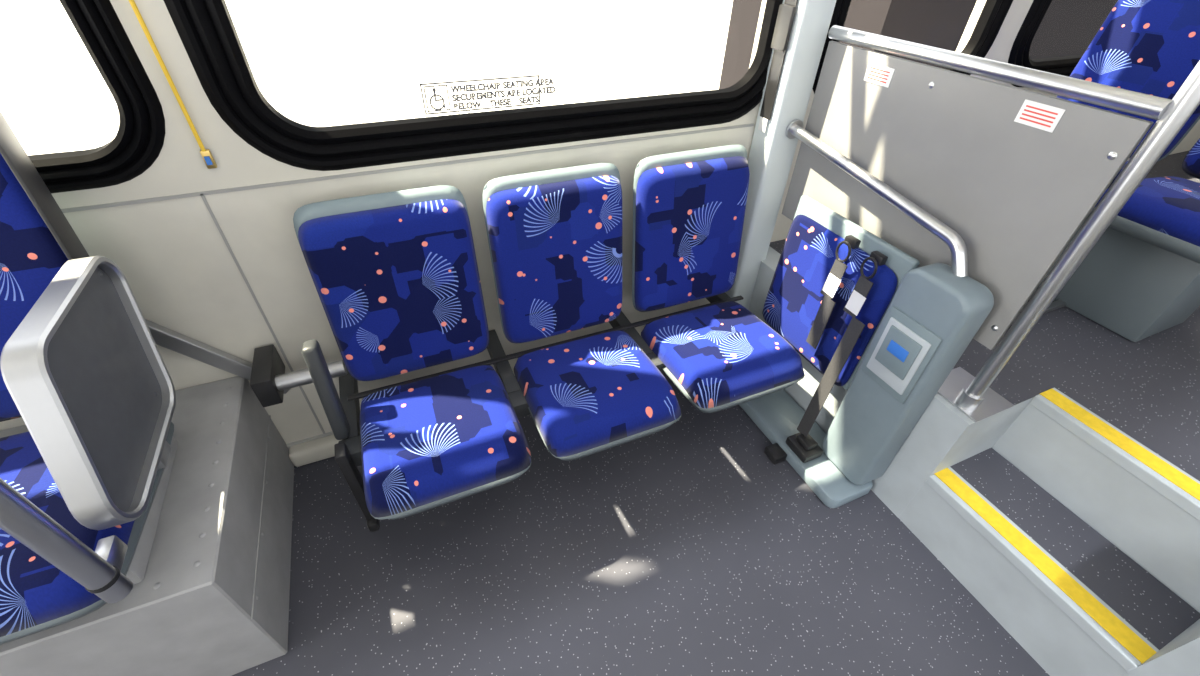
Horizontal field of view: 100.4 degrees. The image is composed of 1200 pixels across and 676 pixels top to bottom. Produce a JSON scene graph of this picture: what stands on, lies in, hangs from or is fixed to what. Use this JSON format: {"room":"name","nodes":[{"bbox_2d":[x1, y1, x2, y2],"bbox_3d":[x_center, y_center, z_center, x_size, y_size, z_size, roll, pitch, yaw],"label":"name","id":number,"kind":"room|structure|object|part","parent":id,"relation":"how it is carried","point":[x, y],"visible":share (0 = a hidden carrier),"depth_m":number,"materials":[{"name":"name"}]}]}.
{"room":"bus interior","nodes":[
{"label":"bus interior","id":0,"kind":"room"},
{"bbox_2d":[0,0,1199,443],"bbox_3d":[0.294,-0.840,1.466,9.600,2.300,0.080,-15,43,-19],"label":"wall","id":1,"kind":"structure","parent":0,"point":[179,269],"depth_m":1.29,"materials":[{"name":"beige plastic"}]},
{"bbox_2d":[28,0,164,192],"bbox_3d":[-1.653,-0.644,0.489,1.645,1.215,0.067,-15,43,-19],"label":"window unit","id":2,"kind":"structure","parent":1,"relation":"in","point":[138,142],"depth_m":1.01,"materials":[{"name":"black rubber"}]},
{"bbox_2d":[129,0,216,168],"bbox_3d":[-0.855,-0.864,0.719,0.018,1.260,0.016,-15,43,-19],"label":"pull cord","id":3,"kind":"object","parent":1,"relation":"attached to","point":[206,154],"visible":1,"depth_m":1.02,"materials":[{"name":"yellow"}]},
{"bbox_2d":[145,319,290,393],"bbox_3d":[-1.164,-0.033,1.248,0.523,0.657,0.024,-15,43,-19],"label":"trim rail","id":4,"kind":"object","parent":1,"relation":"attached to","point":[165,337],"depth_m":1.34,"materials":[{"name":"grey metal"}]},
{"bbox_2d":[287,431,332,448],"bbox_3d":[-0.239,0.175,1.967,1.754,0.075,0.010,-15,43,-19],"label":"baseboard","id":5,"kind":"structure","parent":1,"relation":"attached to","point":[289,445],"depth_m":1.68,"materials":[{"name":"grey metal"}]},
{"bbox_2d":[289,434,340,466],"bbox_3d":[-0.275,0.202,1.937,1.653,0.069,0.054,-15,43,-19],"label":"trim","id":6,"kind":"structure","parent":1,"relation":"attached to","point":[319,449],"depth_m":1.67,"materials":[{"name":"beige plastic"}]},
{"bbox_2d":[61,123,753,433],"bbox_3d":[-1.805,0.255,1.140,5.018,0.938,0.012,-15,43,-19],"label":"trim","id":7,"kind":"structure","parent":1,"relation":"attached to","point":[66,210],"depth_m":1.28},
{"bbox_2d":[163,0,782,170],"bbox_3d":[-0.121,-1.042,1.022,1.532,1.262,0.067,-15,43,-19],"label":"window unit","id":8,"kind":"structure","parent":1,"relation":"in","point":[206,29],"depth_m":1.26,"materials":[{"name":"black rubber"}]},
{"bbox_2d":[420,75,555,114],"bbox_3d":[-0.280,-0.633,1.297,0.349,0.072,0.002,-15,43,-19],"label":"sign","id":9,"kind":"object","parent":8,"relation":"attached to","point":[522,82],"visible":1,"depth_m":1.29,"materials":[{"name":"grey"}]},
{"bbox_2d":[725,0,835,308],"bbox_3d":[0.585,-0.847,1.493,0.117,2.290,0.104,-15,43,-19],"label":"wall column","id":10,"kind":"structure","parent":1,"relation":"attached to","point":[771,154],"depth_m":1.62,"materials":[{"name":"grey metal"}]},
{"bbox_2d":[758,0,797,132],"bbox_3d":[0.520,-0.810,1.486,0.016,0.380,0.060,-15,43,-19],"label":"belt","id":11,"kind":"object","parent":10,"relation":"attached to","point":[786,12],"depth_m":1.46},
{"bbox_2d":[812,0,1012,93],"bbox_3d":[1.066,-1.351,1.435,0.862,1.262,0.067,-15,43,-19],"label":"window unit","id":12,"kind":"structure","parent":1,"relation":"in","point":[993,14],"depth_m":1.77,"materials":[{"name":"black rubber"}]},
{"bbox_2d":[1008,0,1082,86],"bbox_3d":[2.268,-1.663,1.853,1.522,1.262,0.067,-15,43,-19],"label":"window unit","id":13,"kind":"structure","parent":1,"relation":"in","point":[1019,55],"depth_m":1.93,"materials":[{"name":"black rubber"}]},
{"bbox_2d":[232,374,1049,675],"bbox_3d":[0.762,0.825,1.366,9.600,0.100,2.580,-15,43,-19],"label":"floor","id":14,"kind":"structure","parent":0,"point":[680,549],"depth_m":1.42,"materials":[{"name":"rubber"}]},
{"bbox_2d":[0,376,293,675],"bbox_3d":[-2.447,0.849,0.825,3.354,0.403,0.649,-15,43,-19],"label":"box","id":15,"kind":"object","parent":14,"relation":"on","point":[212,597],"visible":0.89,"depth_m":1.14,"materials":[{"name":"grey paint"}]},
{"bbox_2d":[0,111,177,644],"bbox_3d":[-1.350,0.120,0.756,0.873,0.859,0.664,-15,43,-19],"label":"passenger seat","id":16,"kind":"object","parent":15,"relation":"on","point":[37,239],"visible":0.32,"depth_m":0.94,"materials":[{"name":"fabric"}]},
{"bbox_2d":[0,431,134,636],"bbox_3d":[-1.126,0.344,0.965,0.408,0.100,0.501,-15,43,-19],"label":"cushion","id":17,"kind":"object","parent":16,"relation":"on","point":[36,596],"depth_m":0.86,"materials":[{"name":"fabric"}]},
{"bbox_2d":[0,255,175,603],"bbox_3d":[-0.877,-0.376,0.471,0.055,1.769,0.567,-15,43,-19],"label":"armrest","id":18,"kind":"object","parent":16,"relation":"attached to","point":[84,370],"visible":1,"depth_m":0.84,"materials":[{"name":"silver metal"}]},
{"bbox_2d":[250,145,804,531],"bbox_3d":[-0.146,0.021,1.448,1.550,0.844,0.599,-15,43,-19],"label":"seats","id":19,"kind":"object","parent":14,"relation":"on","point":[395,276],"visible":1,"depth_m":1.41,"materials":[{"name":"fabric"}]},
{"bbox_3d":[-0.685,0.278,1.341,0.036,0.560,0.230,-15,43,-19],"label":"armrest","id":20,"kind":"part","parent":19,"relation":"part of","materials":[{"name":"grey"}]},
{"bbox_2d":[360,365,530,517],"bbox_3d":[-0.432,0.243,1.354,0.408,0.095,0.421,-15,43,-19],"label":"cushion","id":21,"kind":"object","parent":19,"relation":"on","point":[428,442],"depth_m":1.27,"materials":[{"name":"fabric"}]},
{"bbox_3d":[-0.197,0.104,1.656,1.550,0.394,0.368,-15,43,-19],"label":"frame","id":22,"kind":"part","parent":19,"relation":"part of","materials":[{"name":"grey metal"}]},
{"bbox_2d":[514,330,680,456],"bbox_3d":[-0.019,0.136,1.497,0.408,0.095,0.421,-15,43,-19],"label":"cushion","id":23,"kind":"object","parent":19,"relation":"on","point":[589,394],"depth_m":1.42,"materials":[{"name":"fabric"}]},
{"bbox_2d":[641,301,803,407],"bbox_3d":[0.394,0.029,1.641,0.408,0.095,0.421,-15,43,-19],"label":"cushion","id":24,"kind":"object","parent":19,"relation":"on","point":[719,354],"depth_m":1.56,"materials":[{"name":"fabric"}]},
{"bbox_2d":[739,25,1199,507],"bbox_3d":[0.725,-0.551,1.145,0.317,2.289,0.848,-15,43,-19],"label":"barrier","id":25,"kind":"object","parent":14,"relation":"on","point":[927,206],"visible":0.93,"depth_m":1.28,"materials":[{"name":"white"}]},
{"bbox_3d":[0.749,-0.413,1.393,0.060,0.188,0.686,-15,43,-19],"label":"grab rail","id":26,"kind":"part","parent":25,"relation":"part of","materials":[{"name":"silver metal"}]},
{"bbox_3d":[0.791,0.049,1.335,0.020,0.230,0.150,-15,43,-19],"label":"handle","id":27,"kind":"part","parent":25,"relation":"part of","materials":[{"name":"grey paint"}]},
{"bbox_3d":[0.821,-0.416,1.345,0.017,0.541,0.799,-15,43,-19],"label":"panel","id":28,"kind":"part","parent":25,"relation":"part of","materials":[{"name":"white"}]},
{"bbox_3d":[0.851,-0.758,1.038,0.054,1.828,0.845,-15,43,-19],"label":"rail frame","id":29,"kind":"part","parent":25,"relation":"part of","materials":[{"name":"silver metal"}]},
{"bbox_2d":[748,150,1199,675],"bbox_3d":[3.127,0.028,1.974,4.494,0.456,2.498,-15,43,-19],"label":"steps","id":30,"kind":"structure","parent":0,"point":[1161,537],"depth_m":1.37,"materials":[{"name":"grey paint"}]},
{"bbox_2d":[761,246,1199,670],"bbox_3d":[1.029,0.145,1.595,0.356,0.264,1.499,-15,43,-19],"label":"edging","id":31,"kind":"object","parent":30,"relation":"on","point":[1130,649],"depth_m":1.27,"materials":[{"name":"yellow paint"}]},
{"bbox_2d":[1036,0,1199,341],"bbox_3d":[1.714,-0.563,1.562,0.546,0.908,0.855,-15,43,-19],"label":"seats","id":32,"kind":"object","parent":30,"relation":"on","point":[1140,280],"visible":0.35,"depth_m":1.57,"materials":[{"name":"fabric"}]},
{"bbox_2d":[1095,176,1199,246],"bbox_3d":[1.747,-0.355,1.440,0.421,0.095,0.408,-15,43,-19],"label":"cushion","id":33,"kind":"object","parent":32,"relation":"on","point":[1162,211],"depth_m":1.41,"materials":[{"name":"fabric"}]},
{"label":"outside","id":34,"kind":"structure","parent":0,"visible":0},
{"bbox_2d":[0,0,732,154],"bbox_3d":[-12.864,-17.058,23.419,80.000,0.100,59.500,-15,43,-19],"label":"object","id":35,"kind":"structure","parent":34,"point":[318,63],"depth_m":10.22,"materials":[{"name":"white"}]},
{"bbox_2d":[719,0,1117,88],"bbox_3d":[6.361,-4.860,6.879,9.100,3.400,2.400,-15,43,-19],"label":"vehicle","id":36,"kind":"object","parent":35,"relation":"on","point":[1068,27],"visible":0.02,"depth_m":5.51}
]}

